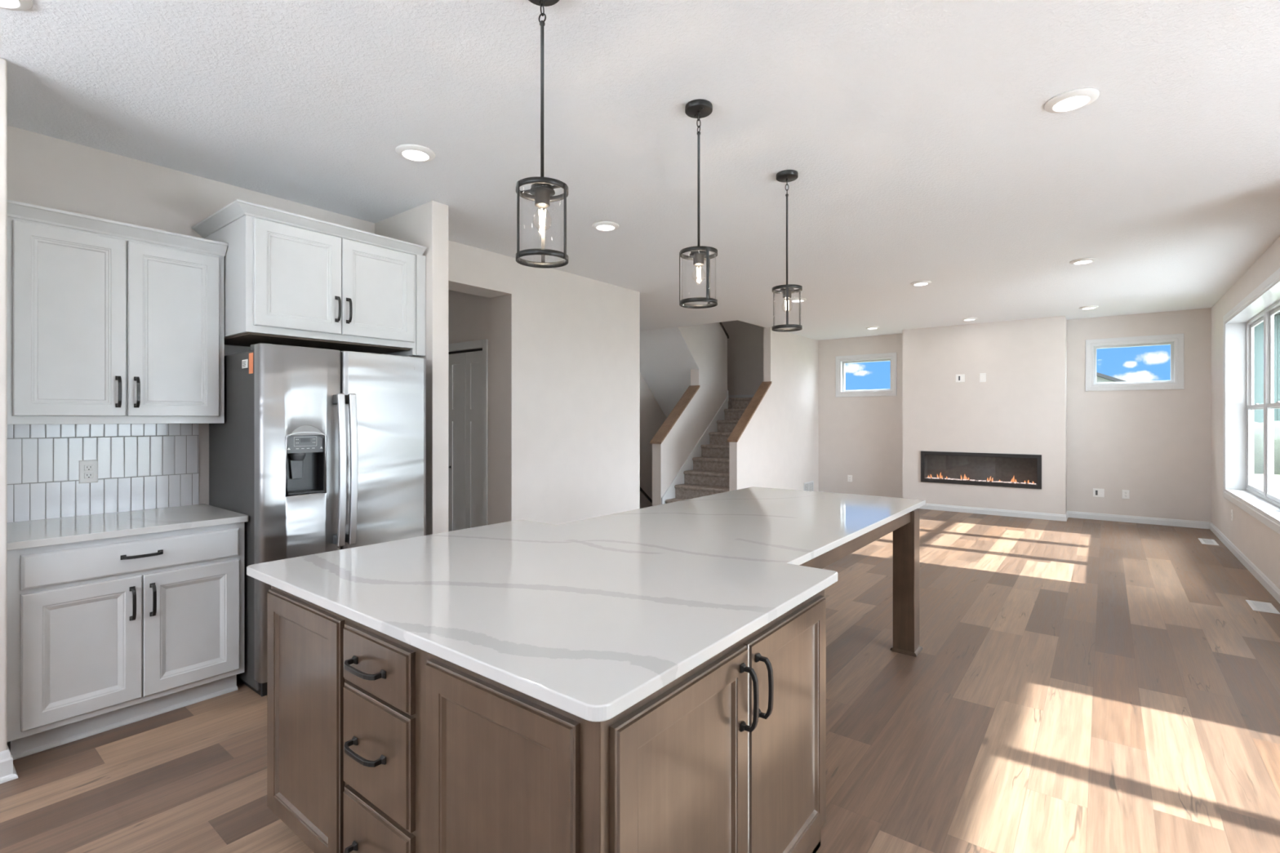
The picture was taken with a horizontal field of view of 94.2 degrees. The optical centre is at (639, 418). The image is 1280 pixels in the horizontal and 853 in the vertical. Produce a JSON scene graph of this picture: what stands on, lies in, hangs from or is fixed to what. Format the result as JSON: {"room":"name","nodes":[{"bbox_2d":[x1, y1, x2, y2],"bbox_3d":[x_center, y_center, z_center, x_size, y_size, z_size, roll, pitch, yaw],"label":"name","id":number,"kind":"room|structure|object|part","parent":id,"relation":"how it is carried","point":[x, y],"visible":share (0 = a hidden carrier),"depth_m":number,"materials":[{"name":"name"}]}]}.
{"room":"open-plan kitchen","nodes":[
{"label":"open-plan kitchen","id":0,"kind":"room"},
{"bbox_2d":[0,57,7,751],"bbox_3d":[-3.127,0.003,2.069,0.755,2.795,1.205,0,0,38],"label":"wall","id":1,"kind":"structure","parent":0,"point":[3,64],"depth_m":2.30,"materials":[{"name":"paint"}]},
{"bbox_2d":[0,745,17,783],"bbox_3d":[-2.866,1.344,1.882,0.167,0.112,1.232,0,0,38],"label":"baseboard","id":2,"kind":"structure","parent":1,"relation":"attached to","point":[7,771],"depth_m":2.30,"materials":[{"name":"white wood"}]},
{"bbox_2d":[7,124,374,505],"bbox_3d":[-3.424,0.003,2.424,0.150,2.795,4.998,0,0,38],"label":"wall","id":3,"kind":"structure","parent":0,"point":[43,171],"depth_m":3.17,"materials":[{"name":"paint"}]},
{"bbox_2d":[7,423,199,522],"bbox_3d":[-2.794,0.261,3.099,0.010,0.468,0.823,0,0,38],"label":"backsplash","id":4,"kind":"structure","parent":3,"relation":"attached to","point":[141,466],"depth_m":3.09,"materials":[{"name":"white tile"}]},
{"bbox_2d":[79,459,97,483],"bbox_3d":[-2.823,0.273,3.046,0.009,0.117,0.073,0,0,38],"label":"wall outlet","id":5,"kind":"object","parent":4,"relation":"attached to","point":[88,469],"visible":1,"depth_m":3.04,"materials":[{"name":"plastic"}]},
{"bbox_2d":[84,464,93,471],"bbox_3d":[-2.821,0.253,3.045,0.004,0.029,0.034,0,0,38],"label":"receptacle","id":6,"kind":"object","parent":5,"relation":"attached to","point":[86,467],"depth_m":3.04,"materials":[{"name":"plastic"}]},
{"bbox_2d":[84,472,93,478],"bbox_3d":[-2.821,0.293,3.045,0.004,0.029,0.034,0,0,38],"label":"receptacle","id":7,"kind":"object","parent":5,"relation":"attached to","point":[86,475],"depth_m":3.04,"materials":[{"name":"plastic"}]},
{"bbox_2d":[7,199,227,424],"bbox_3d":[-2.626,-0.457,2.982,0.416,0.967,0.846,0,0,38],"label":"upper cabinet","id":8,"kind":"object","parent":3,"relation":"attached to","point":[109,322],"visible":1,"depth_m":2.84,"materials":[{"name":"white wood"}]},
{"bbox_3d":[-2.616,-0.438,2.742,0.020,0.855,0.380,0,0,38],"label":"door","id":9,"kind":"part","parent":8,"relation":"part of","materials":[{"name":"white wood"}]},
{"bbox_3d":[-2.493,-0.909,2.878,0.046,0.062,0.846,0,0,38],"label":"crown moulding","id":10,"kind":"part","parent":8,"relation":"part of","materials":[{"name":"white wood"}]},
{"bbox_3d":[-2.493,-0.128,2.848,0.043,0.152,0.020,0,0,38],"label":"handle","id":11,"kind":"part","parent":8,"relation":"part of","materials":[{"name":"black metal"}]},
{"bbox_3d":[-2.451,-0.128,2.902,0.043,0.152,0.020,0,0,38],"label":"handle","id":12,"kind":"part","parent":8,"relation":"part of","materials":[{"name":"black metal"}]},
{"bbox_3d":[-2.378,-0.438,3.046,0.020,0.855,0.378,0,0,38],"label":"door","id":13,"kind":"part","parent":8,"relation":"part of","materials":[{"name":"white wood"}]},
{"bbox_2d":[191,199,426,356],"bbox_3d":[-1.952,-0.748,3.607,0.706,0.691,1.078,0,0,38],"label":"upper cabinet","id":14,"kind":"object","parent":3,"relation":"attached to","point":[291,279],"visible":0.99,"depth_m":3.33,"materials":[{"name":"white wood"}]},
{"bbox_3d":[-1.855,-0.758,3.244,0.020,0.553,0.443,0,0,38],"label":"door","id":15,"kind":"part","parent":14,"relation":"part of","materials":[{"name":"white wood"}]},
{"bbox_3d":[-1.962,-1.068,3.598,0.700,0.051,1.052,0,0,38],"label":"crown moulding","id":16,"kind":"part","parent":14,"relation":"part of","materials":[{"name":"white wood"}]},
{"bbox_3d":[-1.712,-0.622,3.376,0.043,0.148,0.020,0,0,38],"label":"handle","id":17,"kind":"part","parent":14,"relation":"part of","materials":[{"name":"black metal"}]},
{"bbox_3d":[-1.673,-0.622,3.426,0.043,0.148,0.020,0,0,38],"label":"handle","id":18,"kind":"part","parent":14,"relation":"part of","materials":[{"name":"black metal"}]},
{"bbox_3d":[-1.576,-0.758,3.601,0.020,0.553,0.453,0,0,38],"label":"door","id":19,"kind":"part","parent":14,"relation":"part of","materials":[{"name":"white wood"}]},
{"bbox_2d":[374,200,448,535],"bbox_3d":[-1.576,0.003,4.075,0.725,2.795,0.120,0,0,38],"label":"wall","id":20,"kind":"structure","parent":0,"point":[426,224],"depth_m":3.84,"materials":[{"name":"paint"}]},
{"bbox_2d":[448,289,490,524],"bbox_3d":[-2.088,0.003,6.005,2.010,2.795,0.115,0,0,38],"label":"wall","id":21,"kind":"structure","parent":0,"point":[468,314],"depth_m":5.51,"materials":[{"name":"paint"}]},
{"bbox_2d":[448,339,488,531],"bbox_3d":[-1.871,0.343,5.772,1.275,2.115,0.079,0,0,38],"label":"door","id":22,"kind":"structure","parent":21,"relation":"in","point":[468,370],"depth_m":5.57,"materials":[{"name":"paint"}]},
{"bbox_2d":[448,240,639,524],"bbox_3d":[-1.002,0.003,5.526,0.290,2.795,2.872,0,0,38],"label":"wall","id":23,"kind":"structure","parent":0,"point":[565,347],"depth_m":5.57,"materials":[{"name":"paint"}]},
{"bbox_2d":[0,0,1279,340],"bbox_3d":[1.155,-1.435,3.959,9.840,0.080,13.300,0,0,38],"label":"ceiling","id":24,"kind":"structure","parent":0,"point":[919,137],"depth_m":2.86,"materials":[{"name":"white paint"}]},
{"bbox_2d":[0,0,33,10],"bbox_3d":[-2.109,-1.386,1.930,0.196,0.018,0.196,0,0,38],"label":"recessed light","id":25,"kind":"object","parent":24,"relation":"in","point":[13,5],"visible":1,"depth_m":1.99,"materials":[{"name":"white plastic"}]},
{"bbox_2d":[395,143,435,161],"bbox_3d":[-1.177,-1.386,3.120,0.196,0.018,0.196,0,0,38],"label":"recessed light","id":26,"kind":"object","parent":24,"relation":"in","point":[416,153],"visible":1,"depth_m":3.09,"materials":[{"name":"white plastic"}]},
{"bbox_2d":[515,0,568,268],"bbox_3d":[-0.315,-0.951,1.920,0.170,0.889,0.168,0,0,23],"label":"pendant lamp","id":27,"kind":"object","parent":24,"relation":"hanging from","point":[542,191],"visible":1,"depth_m":1.92,"materials":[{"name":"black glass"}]},
{"bbox_2d":[529,186,555,208],"bbox_3d":[-0.316,-0.711,1.921,0.082,0.050,0.082,0,0,23],"label":"socket","id":28,"kind":"object","parent":27,"relation":"attached to","point":[542,194],"depth_m":1.90,"materials":[{"name":"metal"}]},
{"bbox_3d":[-0.316,-1.016,1.921,0.017,0.531,0.017,0,0,23],"label":"rod","id":29,"kind":"part","parent":27,"relation":"part of","materials":[{"name":"black metal"}]},
{"bbox_2d":[591,221,618,231],"bbox_3d":[-0.249,-1.386,4.306,0.196,0.018,0.196,0,0,38],"label":"recessed light","id":30,"kind":"object","parent":24,"relation":"in","point":[600,225],"visible":1,"depth_m":4.27,"materials":[{"name":"white plastic"}]},
{"bbox_2d":[679,98,717,308],"bbox_3d":[0.263,-0.951,2.658,0.168,0.889,0.170,0,0,-21],"label":"pendant lamp","id":31,"kind":"object","parent":24,"relation":"hanging from","point":[699,108],"visible":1,"depth_m":2.65,"materials":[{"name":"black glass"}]},
{"bbox_2d":[689,251,706,266],"bbox_3d":[0.263,-0.711,2.659,0.082,0.050,0.082,0,0,-21],"label":"socket","id":32,"kind":"object","parent":31,"relation":"attached to","point":[699,257],"depth_m":2.64,"materials":[{"name":"metal"}]},
{"bbox_3d":[0.263,-1.016,2.659,0.017,0.531,0.017,0,0,-21],"label":"rod","id":33,"kind":"part","parent":31,"relation":"part of","materials":[{"name":"black metal"}]},
{"bbox_2d":[772,169,802,332],"bbox_3d":[0.839,-0.951,3.395,0.168,0.889,0.170,0,0,13],"label":"pendant lamp","id":34,"kind":"object","parent":24,"relation":"hanging from","point":[786,175],"visible":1,"depth_m":3.39,"materials":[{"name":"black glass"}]},
{"bbox_2d":[779,288,794,298],"bbox_3d":[0.839,-0.711,3.396,0.082,0.050,0.082,0,0,13],"label":"socket","id":35,"kind":"object","parent":34,"relation":"attached to","point":[783,290],"depth_m":3.38,"materials":[{"name":"metal"}]},
{"bbox_3d":[0.839,-1.016,3.396,0.017,0.531,0.017,0,0,13],"label":"rod","id":36,"kind":"part","parent":34,"relation":"part of","materials":[{"name":"black metal"}]},
{"bbox_2d":[789,297,806,302],"bbox_3d":[1.854,-1.386,6.993,0.196,0.018,0.196,0,0,38],"label":"recessed light","id":37,"kind":"object","parent":24,"relation":"in","point":[795,300],"visible":0.89,"depth_m":6.94,"materials":[{"name":"white plastic"}]},
{"bbox_2d":[866,326,879,329],"bbox_3d":[3.572,-1.386,9.141,0.196,0.018,0.196,0,0,38],"label":"recessed light","id":38,"kind":"object","parent":24,"relation":"in","point":[869,327],"visible":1,"depth_m":9.08,"materials":[{"name":"white plastic"}]},
{"bbox_2d":[910,280,931,285],"bbox_3d":[2.889,-1.386,6.120,0.196,0.018,0.196,0,0,38],"label":"recessed light","id":39,"kind":"object","parent":24,"relation":"in","point":[917,282],"visible":1,"depth_m":6.08,"materials":[{"name":"white plastic"}]},
{"bbox_2d":[961,317,977,320],"bbox_3d":[4.612,-1.386,8.327,0.196,0.018,0.196,0,0,38],"label":"recessed light","id":40,"kind":"object","parent":24,"relation":"in","point":[966,318],"visible":1,"depth_m":8.29,"materials":[{"name":"white plastic"}]},
{"bbox_2d":[1044,87,1099,112],"bbox_3d":[1.890,-1.386,2.606,0.196,0.018,0.196,0,0,38],"label":"recessed light","id":41,"kind":"object","parent":24,"relation":"in","point":[1075,99],"visible":1,"depth_m":2.58,"materials":[{"name":"white plastic"}]},
{"bbox_2d":[1069,257,1097,264],"bbox_3d":[3.918,-1.386,5.260,0.196,0.018,0.196,0,0,38],"label":"recessed light","id":42,"kind":"object","parent":24,"relation":"in","point":[1083,260],"visible":1,"depth_m":5.23,"materials":[{"name":"white plastic"}]},
{"bbox_2d":[1079,306,1098,309],"bbox_3d":[5.632,-1.386,7.465,0.196,0.018,0.196,0,0,38],"label":"recessed light","id":43,"kind":"object","parent":24,"relation":"in","point":[1084,307],"visible":1,"depth_m":7.44,"materials":[{"name":"white plastic"}]},
{"bbox_2d":[0,508,1279,852],"bbox_3d":[1.148,1.430,3.965,9.820,0.060,13.260,0,0,38],"label":"floor","id":44,"kind":"structure","parent":0,"point":[1074,685],"depth_m":2.68,"materials":[{"name":"brown wood"}]},
{"bbox_2d":[7,522,244,759],"bbox_3d":[-2.511,0.964,2.893,0.706,0.873,0.838,0,0,38],"label":"base cabinet","id":45,"kind":"object","parent":44,"relation":"on","point":[104,634],"visible":0.98,"depth_m":2.65,"materials":[{"name":"white wood"}]},
{"bbox_3d":[-2.390,0.993,2.561,0.020,0.554,0.382,0,0,38],"label":"door","id":46,"kind":"part","parent":45,"relation":"part of","materials":[{"name":"white wood"}]},
{"bbox_2d":[7,503,248,550],"bbox_3d":[-2.518,0.510,2.902,0.683,0.030,0.853,0,0,38],"label":"countertop","id":47,"kind":"structure","parent":45,"relation":"on","point":[58,531],"depth_m":2.80,"materials":[{"name":"stone"}]},
{"bbox_3d":[-2.270,0.626,2.713,0.020,0.141,0.771,0,0,38],"label":"drawer","id":48,"kind":"part","parent":45,"relation":"part of","materials":[{"name":"white wood"}]},
{"bbox_3d":[-2.269,0.833,2.664,0.043,0.152,0.020,0,0,38],"label":"handle","id":49,"kind":"part","parent":45,"relation":"part of","materials":[{"name":"black metal"}]},
{"bbox_3d":[-2.247,0.620,2.692,0.043,0.020,0.152,0,0,38],"label":"handle","id":50,"kind":"part","parent":45,"relation":"part of","materials":[{"name":"black metal"}]},
{"bbox_3d":[-2.224,0.833,2.721,0.043,0.152,0.020,0,0,38],"label":"handle","id":51,"kind":"part","parent":45,"relation":"part of","materials":[{"name":"black metal"}]},
{"bbox_3d":[-2.151,0.993,2.866,0.020,0.554,0.382,0,0,38],"label":"door","id":52,"kind":"part","parent":45,"relation":"part of","materials":[{"name":"white wood"}]},
{"bbox_2d":[208,342,426,696],"bbox_3d":[-1.857,0.512,3.491,0.891,1.775,0.910,0,0,38],"label":"refrigerator","id":53,"kind":"object","parent":44,"relation":"on","point":[322,450],"visible":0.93,"depth_m":3.15,"materials":[{"name":"silver metal"}]},
{"bbox_3d":[-1.765,0.469,3.092,0.099,1.673,0.395,0,0,38],"label":"freezer door","id":54,"kind":"part","parent":53,"relation":"part of","materials":[{"name":"silver metal"}]},
{"bbox_3d":[-1.735,0.125,3.081,0.006,0.106,0.190,0,0,38],"label":"control panel","id":55,"kind":"part","parent":53,"relation":"part of","materials":[{"name":"grey plastic"}]},
{"bbox_2d":[290,425,322,435],"bbox_3d":[-1.726,0.062,3.073,0.018,0.052,0.164,0,0,38],"label":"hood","id":56,"kind":"object","parent":53,"relation":"attached to","point":[295,430],"depth_m":3.07,"materials":[{"name":"silver metal"}]},
{"bbox_3d":[-1.581,0.273,3.153,0.038,0.811,0.039,0,0,38],"label":"handle","id":57,"kind":"part","parent":53,"relation":"part of","materials":[{"name":"silver metal"}]},
{"bbox_3d":[-1.544,0.273,3.200,0.038,0.811,0.039,0,0,38],"label":"handle","id":58,"kind":"part","parent":53,"relation":"part of","materials":[{"name":"silver metal"}]},
{"bbox_3d":[-1.482,0.469,3.454,0.099,1.673,0.507,0,0,38],"label":"fridge door","id":59,"kind":"part","parent":53,"relation":"part of","materials":[{"name":"silver metal"}]},
{"bbox_2d":[266,508,922,852],"bbox_3d":[0.290,0.974,2.727,1.565,0.853,3.142,0,0,38],"label":"kitchen island","id":60,"kind":"object","parent":44,"relation":"on","point":[378,742],"visible":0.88,"depth_m":1.48,"materials":[{"name":"brown wood"}]},
{"bbox_3d":[-1.050,0.942,1.850,0.505,0.729,0.020,0,0,38],"label":"door","id":61,"kind":"part","parent":60,"relation":"part of","materials":[{"name":"brown wood"}]},
{"bbox_3d":[-0.730,1.164,1.558,0.166,0.020,0.045,0,0,38],"label":"handle","id":62,"kind":"part","parent":60,"relation":"part of","materials":[{"name":"black metal"}]},
{"bbox_3d":[-0.730,0.878,1.558,0.166,0.020,0.045,0,0,38],"label":"handle","id":63,"kind":"part","parent":60,"relation":"part of","materials":[{"name":"black metal"}]},
{"bbox_3d":[-0.730,0.658,1.558,0.166,0.020,0.045,0,0,38],"label":"handle","id":64,"kind":"part","parent":60,"relation":"part of","materials":[{"name":"black metal"}]},
{"bbox_3d":[-0.698,1.172,1.575,0.340,0.268,0.020,0,0,38],"label":"drawer","id":65,"kind":"part","parent":60,"relation":"part of","materials":[{"name":"brown wood"}]},
{"bbox_3d":[-0.698,0.884,1.575,0.340,0.280,0.020,0,0,38],"label":"drawer","id":66,"kind":"part","parent":60,"relation":"part of","materials":[{"name":"brown wood"}]},
{"bbox_3d":[-0.698,0.657,1.575,0.340,0.154,0.020,0,0,38],"label":"drawer","id":67,"kind":"part","parent":60,"relation":"part of","materials":[{"name":"brown wood"}]},
{"bbox_3d":[-0.314,0.943,1.274,0.494,0.727,0.020,0,0,38],"label":"door","id":68,"kind":"part","parent":60,"relation":"part of","materials":[{"name":"brown wood"}]},
{"bbox_2d":[246,486,925,721],"bbox_3d":[0.283,0.531,2.860,1.669,0.030,3.283,0,0,38],"label":"island countertop","id":69,"kind":"structure","parent":60,"relation":"on","point":[588,619],"depth_m":1.84,"materials":[{"name":"stone"}]},
{"bbox_3d":[0.111,0.948,1.318,0.020,0.735,0.520,0,0,38],"label":"door","id":70,"kind":"part","parent":60,"relation":"part of","materials":[{"name":"brown wood"}]},
{"bbox_3d":[0.272,0.696,1.471,0.045,0.166,0.020,0,0,38],"label":"handle","id":71,"kind":"part","parent":60,"relation":"part of","materials":[{"name":"black metal"}]},
{"bbox_3d":[0.322,0.696,1.536,0.045,0.166,0.020,0,0,38],"label":"handle","id":72,"kind":"part","parent":60,"relation":"part of","materials":[{"name":"black metal"}]},
{"bbox_3d":[0.437,0.948,1.735,0.020,0.735,0.528,0,0,38],"label":"door","id":73,"kind":"part","parent":60,"relation":"part of","materials":[{"name":"brown wood"}]},
{"bbox_3d":[-0.288,1.391,2.000,1.450,0.019,1.005,0,0,38],"label":"shoe moulding","id":74,"kind":"part","parent":60,"relation":"part of","materials":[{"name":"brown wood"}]},
{"bbox_3d":[1.031,0.581,2.812,0.023,0.068,1.830,0,0,38],"label":"rail","id":75,"kind":"part","parent":60,"relation":"part of","materials":[{"name":"brown wood"}]},
{"bbox_3d":[1.608,0.974,3.594,0.123,0.853,0.123,0,0,38],"label":"leg","id":76,"kind":"part","parent":60,"relation":"part of","materials":[{"name":"brown wood"}]},
{"bbox_3d":[1.608,1.391,3.594,0.151,0.019,0.151,0,0,38],"label":"shoe moulding","id":77,"kind":"part","parent":60,"relation":"part of","materials":[{"name":"brown wood"}]},
{"bbox_2d":[661,390,754,504],"bbox_3d":[1.122,0.460,9.969,2.176,1.880,2.914,0,0,38],"label":"staircase","id":78,"kind":"structure","parent":44,"relation":"on","point":[704,472],"depth_m":9.28,"materials":[{"name":"carpet"}]},
{"bbox_3d":[2.015,-0.398,11.110,2.176,0.085,0.015,0,0,38],"label":"landing baseboard","id":79,"kind":"part","parent":78,"relation":"part of","materials":[{"name":"wood"}]},
{"bbox_2d":[1197,537,1218,545],"bbox_3d":[6.435,1.397,6.736,0.137,0.006,0.380,0,0,38],"label":"floor vent","id":80,"kind":"object","parent":44,"relation":"in","point":[1205,541],"visible":1,"depth_m":6.73,"materials":[{"name":"white metal"}]},
{"bbox_2d":[1245,600,1279,613],"bbox_3d":[4.617,1.397,4.412,0.137,0.006,0.310,0,0,38],"label":"floor vent","id":81,"kind":"object","parent":44,"relation":"in","point":[1268,607],"visible":1,"depth_m":4.40,"materials":[{"name":"white metal"}]},
{"bbox_2d":[640,373,666,508],"bbox_3d":[-1.296,-0.400,8.746,0.120,6.800,7.822,0,0,38],"label":"wall","id":82,"kind":"structure","parent":0,"point":[652,417],"depth_m":10.46,"materials":[{"name":"paint"}]},
{"bbox_2d":[640,487,652,503],"bbox_3d":[0.072,1.320,10.324,0.095,1.635,2.077,0,0,38],"label":"handrail","id":83,"kind":"object","parent":82,"relation":"attached to","point":[642,491],"visible":0.1,"depth_m":10.30,"materials":[{"name":"brown wood"}]},
{"bbox_2d":[640,327,698,417],"bbox_3d":[0.570,-0.711,10.059,1.200,1.499,1.514,0,0,38],"label":"wall","id":84,"kind":"structure","parent":0,"point":[667,362],"depth_m":9.85,"materials":[{"name":"white paint"}]},
{"bbox_2d":[652,322,727,506],"bbox_3d":[0.845,-0.610,9.567,0.160,4.020,1.950,0,0,38],"label":"wall","id":85,"kind":"structure","parent":0,"point":[707,344],"depth_m":9.52,"materials":[{"name":"paint"}]},
{"bbox_2d":[649,385,699,444],"bbox_3d":[0.557,-0.077,9.198,0.204,0.909,1.063,0,0,38],"label":"wall cap","id":86,"kind":"object","parent":85,"relation":"attached to","point":[691,390],"visible":1,"depth_m":9.15,"materials":[{"name":"brown wood"}]},
{"bbox_2d":[719,322,728,338],"bbox_3d":[0.992,-2.016,9.754,0.204,1.267,1.525,0,0,38],"label":"cap","id":87,"kind":"object","parent":85,"relation":"on","point":[721,323],"visible":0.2,"depth_m":10.19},
{"bbox_2d":[721,320,765,395],"bbox_3d":[2.010,-0.400,11.201,2.300,6.800,0.120,0,0,38],"label":"wall","id":88,"kind":"structure","parent":0,"point":[745,340],"depth_m":11.17,"materials":[{"name":"paint"}]},
{"bbox_2d":[728,327,818,491],"bbox_3d":[2.227,0.003,9.514,0.120,2.795,2.990,0,0,38],"label":"wall","id":89,"kind":"structure","parent":0,"point":[778,448],"depth_m":9.49,"materials":[{"name":"paint"}]},
{"bbox_2d":[727,381,771,442],"bbox_3d":[1.624,-0.117,8.744,0.164,0.898,1.083,0,0,38],"label":"wall cap","id":90,"kind":"object","parent":89,"relation":"attached to","point":[748,414],"visible":1,"depth_m":8.69,"materials":[{"name":"brown wood"}]},
{"bbox_2d":[803,480,813,491],"bbox_3d":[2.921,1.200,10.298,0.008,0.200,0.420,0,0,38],"label":"wall outlet","id":91,"kind":"object","parent":89,"relation":"in","point":[809,486],"visible":0.77,"depth_m":10.31,"materials":[{"name":"white plastic"}]},
{"bbox_2d":[902,315,1066,514],"bbox_3d":[5.093,0.003,8.902,2.090,2.795,0.418,0,0,38],"label":"wall","id":92,"kind":"structure","parent":0,"point":[1020,407],"depth_m":8.64,"materials":[{"name":"paint"}]},
{"bbox_2d":[955,373,964,382],"bbox_3d":[4.779,-0.598,8.877,0.120,0.117,0.008,0,0,38],"label":"wall plate","id":93,"kind":"object","parent":92,"relation":"attached to","point":[959,378],"visible":1,"depth_m":8.87,"materials":[{"name":"grey plastic"}]},
{"bbox_2d":[920,451,1041,488],"bbox_3d":[5.029,0.745,8.818,1.553,0.475,0.252,0,0,38],"label":"electric fireplace","id":94,"kind":"object","parent":92,"relation":"in","point":[993,469],"visible":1,"depth_m":8.83,"materials":[{"name":"black glass"}]},
{"bbox_2d":[979,373,986,382],"bbox_3d":[5.010,-0.596,8.695,0.080,0.130,0.008,0,0,38],"label":"wall plate","id":95,"kind":"object","parent":92,"relation":"attached to","point":[982,375],"visible":1,"depth_m":8.69,"materials":[{"name":"white plastic"}]},
{"bbox_2d":[818,307,1211,522],"bbox_3d":[5.199,0.003,9.175,5.220,2.795,0.140,0,0,38],"label":"wall","id":96,"kind":"structure","parent":0,"point":[1155,445],"depth_m":8.15,"materials":[{"name":"paint"}]},
{"bbox_2d":[847,475,852,482],"bbox_3d":[3.636,1.043,10.304,0.078,0.117,0.009,0,0,38],"label":"wall outlet","id":97,"kind":"object","parent":96,"relation":"attached to","point":[849,477],"visible":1,"depth_m":10.30,"materials":[{"name":"plastic"}]},
{"bbox_2d":[835,352,897,397],"bbox_3d":[3.878,-0.730,10.188,1.016,0.716,0.144,0,0,38],"label":"window","id":98,"kind":"structure","parent":96,"relation":"in","point":[841,361],"depth_m":10.16,"materials":[{"name":"white plastic"}]},
{"bbox_3d":[3.903,-0.730,10.221,0.840,0.540,0.060,0,0,38],"label":"frame","id":99,"kind":"part","parent":98,"relation":"part of","materials":[{"name":"white plastic"}]},
{"bbox_2d":[819,491,1209,528],"bbox_3d":[5.070,1.355,8.912,5.072,0.090,0.434,0,0,38],"label":"baseboard","id":100,"kind":"structure","parent":96,"relation":"attached to","point":[1135,519],"depth_m":8.23,"materials":[{"name":"white wood"}]},
{"bbox_2d":[1093,488,1104,497],"bbox_3d":[6.324,1.028,8.201,0.122,0.117,0.008,0,0,38],"label":"wall plate","id":101,"kind":"object","parent":96,"relation":"attached to","point":[1097,492],"visible":1,"depth_m":8.20,"materials":[{"name":"grey plastic"}]},
{"bbox_2d":[1122,489,1129,498],"bbox_3d":[6.552,1.026,8.022,0.078,0.118,0.009,0,0,38],"label":"wall outlet","id":102,"kind":"object","parent":96,"relation":"attached to","point":[1126,493],"visible":1,"depth_m":8.02,"materials":[{"name":"plastic"}]},
{"bbox_2d":[1085,333,1183,391],"bbox_3d":[6.644,-0.735,8.023,1.016,0.716,0.144,0,0,38],"label":"window","id":103,"kind":"structure","parent":96,"relation":"in","point":[1175,340],"depth_m":7.95,"materials":[{"name":"white plastic"}]},
{"bbox_3d":[6.670,-0.735,8.056,0.840,0.540,0.060,0,0,38],"label":"frame","id":104,"kind":"part","parent":103,"relation":"part of","materials":[{"name":"white plastic"}]},
{"bbox_2d":[1096,372,1125,382],"bbox_3d":[17.465,-0.095,24.427,6.100,3.590,8.600,0,0,38],"label":"neighbouring house","id":105,"kind":"structure","parent":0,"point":[1100,377],"depth_m":20.32,"materials":[{"name":"white"}]},
{"bbox_2d":[1211,235,1279,589],"bbox_3d":[5.692,0.003,5.399,0.210,2.795,5.480,0,0,38],"label":"wall","id":106,"kind":"structure","parent":0,"point":[1258,542],"depth_m":6.14,"materials":[{"name":"paint"}]},
{"bbox_2d":[1231,509,1233,521],"bbox_3d":[6.215,1.020,6.246,0.009,0.117,0.073,0,0,38],"label":"wall outlet","id":107,"kind":"object","parent":106,"relation":"attached to","point":[1232,510],"visible":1,"depth_m":6.22,"materials":[{"name":"plastic"}]},
{"bbox_2d":[1209,522,1279,603],"bbox_3d":[5.524,1.355,5.366,0.014,0.090,5.460,0,0,38],"label":"baseboard","id":108,"kind":"structure","parent":106,"relation":"attached to","point":[1271,588],"depth_m":5.46,"materials":[{"name":"white wood"}]},
{"bbox_2d":[1222,267,1279,534],"bbox_3d":[5.646,-0.130,5.359,0.225,2.010,3.030,0,0,38],"label":"window","id":109,"kind":"structure","parent":106,"relation":"in","point":[1260,305],"depth_m":6.37,"materials":[{"name":"white plastic"}]},
{"bbox_3d":[6.290,0.304,6.065,0.022,0.888,0.869,0,0,38],"label":"sash","id":110,"kind":"part","parent":109,"relation":"part of","materials":[{"name":"white plastic"}]},
{"bbox_3d":[6.300,-0.130,6.058,0.056,1.840,0.953,0,0,38],"label":"frame","id":111,"kind":"part","parent":109,"relation":"part of","materials":[{"name":"white plastic"}]},
{"bbox_3d":[6.309,-0.549,6.051,0.022,0.918,0.869,0,0,38],"label":"sash","id":112,"kind":"part","parent":109,"relation":"part of","materials":[{"name":"white plastic"}]},
{"bbox_3d":[5.712,-0.130,5.307,0.056,1.840,0.953,0,0,38],"label":"frame","id":113,"kind":"part","parent":109,"relation":"part of","materials":[{"name":"white plastic"}]},
{"bbox_3d":[5.703,0.304,5.315,0.022,0.888,0.869,0,0,38],"label":"sash","id":114,"kind":"part","parent":109,"relation":"part of","materials":[{"name":"white plastic"}]},
{"bbox_3d":[5.721,-0.549,5.300,0.022,0.918,0.869,0,0,38],"label":"sash","id":115,"kind":"part","parent":109,"relation":"part of","materials":[{"name":"white plastic"}]},
{"label":"outside","id":116,"kind":"structure","parent":0,"visible":0},
{"bbox_2d":[1253,473,1279,497],"bbox_3d":[23.282,1.725,13.525,100.000,0.050,130.000,0,0,38],"label":"lawn","id":117,"kind":"structure","parent":116,"point":[1258,478],"depth_m":15.67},
{"bbox_2d":[1253,311,1279,422],"bbox_3d":[35.569,-3.550,29.307,13.100,10.500,11.200,0,0,38],"label":"neighbouring house","id":118,"kind":"structure","parent":117,"relation":"on","point":[1259,329],"depth_m":27.93,"materials":[{"name":"teal"}]},
{"bbox_2d":[1253,421,1279,475],"bbox_3d":[22.233,0.884,16.890,9.000,1.632,2.189,0,0,38],"label":"hedge","id":119,"kind":"object","parent":117,"relation":"on","point":[1258,427],"visible":0.21,"depth_m":18.23,"materials":[{"name":"green plant"}]}
]}

